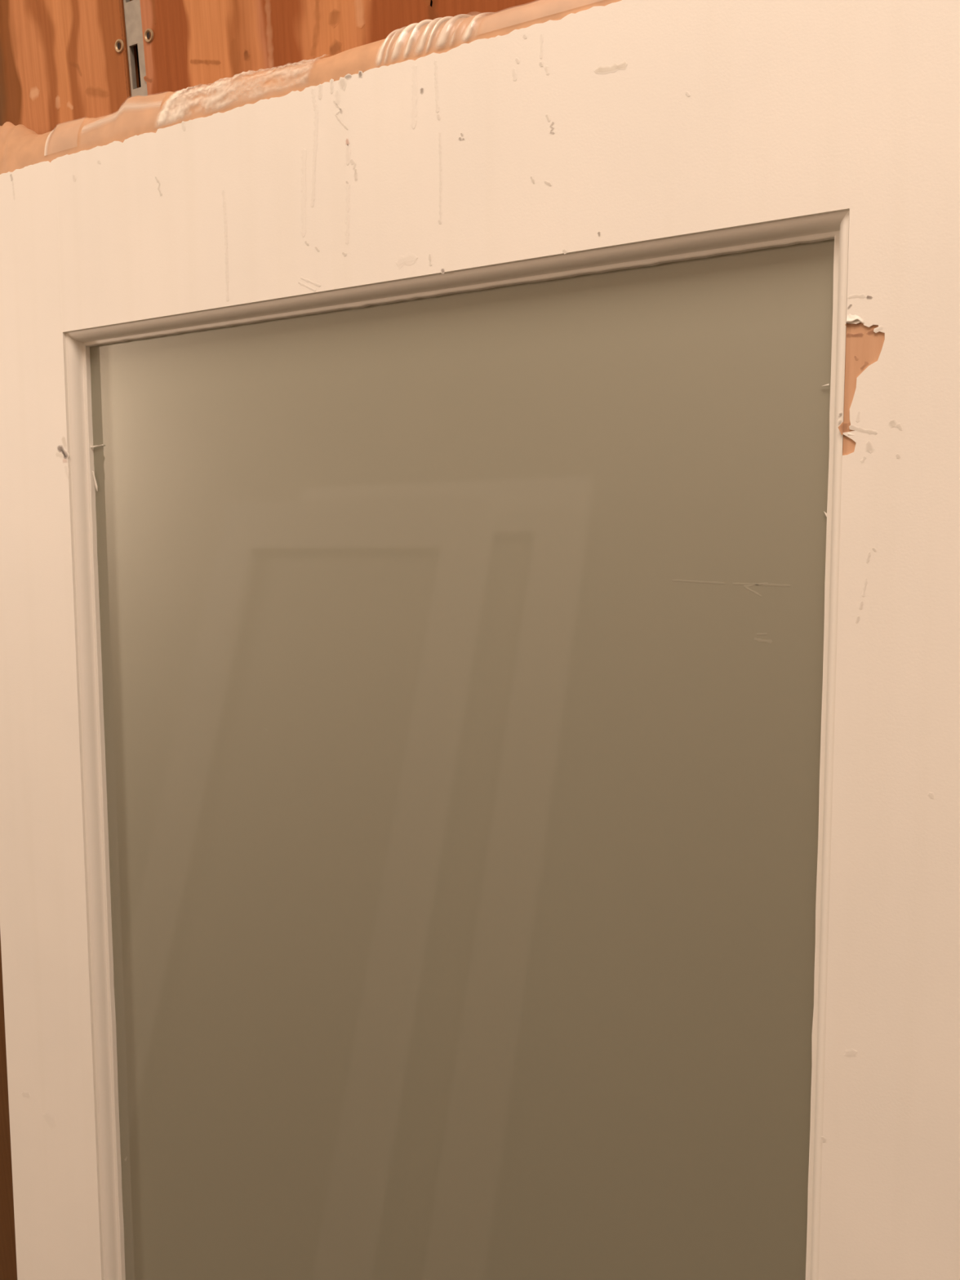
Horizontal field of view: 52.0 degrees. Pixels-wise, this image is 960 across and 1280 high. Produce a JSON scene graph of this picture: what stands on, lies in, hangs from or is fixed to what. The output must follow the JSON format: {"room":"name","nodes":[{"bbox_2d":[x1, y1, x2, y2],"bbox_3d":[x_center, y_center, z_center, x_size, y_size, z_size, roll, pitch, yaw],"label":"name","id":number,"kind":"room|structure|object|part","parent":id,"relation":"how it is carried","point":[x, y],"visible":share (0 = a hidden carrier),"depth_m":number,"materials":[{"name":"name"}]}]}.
{"room":"storage room","nodes":[
{"label":"storage room","id":0,"kind":"room"},
{"bbox_2d":[0,0,539,1279],"bbox_3d":[-1.295,-0.114,1.489,6.800,3.400,0.201,3,10,28],"label":"wall","id":1,"kind":"structure","parent":0,"point":[62,61],"depth_m":0.76,"materials":[{"name":"brown wood"}]},
{"bbox_3d":[-2.295,-0.142,1.915,4.614,3.400,0.012,3,10,28],"label":"plywood panel","id":2,"kind":"part","parent":1,"relation":"part of","materials":[{"name":"white paint"}]},
{"bbox_2d":[123,0,147,97],"bbox_3d":[-0.254,-0.150,0.812,0.018,1.800,0.005,3,10,28],"label":"metal strip","id":3,"kind":"object","parent":1,"relation":"attached to","point":[132,12],"visible":0.08,"depth_m":0.76,"materials":[{"name":"metal"}]},
{"bbox_3d":[0.705,-0.010,0.323,2.149,3.400,0.012,3,10,28],"label":"plywood panel","id":4,"kind":"part","parent":1,"relation":"part of","materials":[{"name":"brown wood"}]},
{"bbox_2d":[0,0,959,1279],"bbox_3d":[-0.057,0.651,0.726,0.799,2.029,0.182,3,10,28],"label":"glazed door","id":5,"kind":"structure","parent":1,"relation":"in","point":[479,519],"depth_m":0.63,"materials":[{"name":"beige paint"}]},
{"bbox_2d":[0,0,621,174],"bbox_3d":[-0.061,-0.383,0.632,0.799,0.050,0.042,3,10,28],"label":"door edge","id":6,"kind":"object","parent":5,"relation":"attached to","point":[20,147],"visible":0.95,"depth_m":0.66,"materials":[{"name":"wood"}]},
{"bbox_3d":[-0.057,0.586,0.721,0.577,1.638,0.006,3,6,28],"label":"glass pane","id":7,"kind":"part","parent":5,"relation":"part of","materials":[{"name":"grey glass"}]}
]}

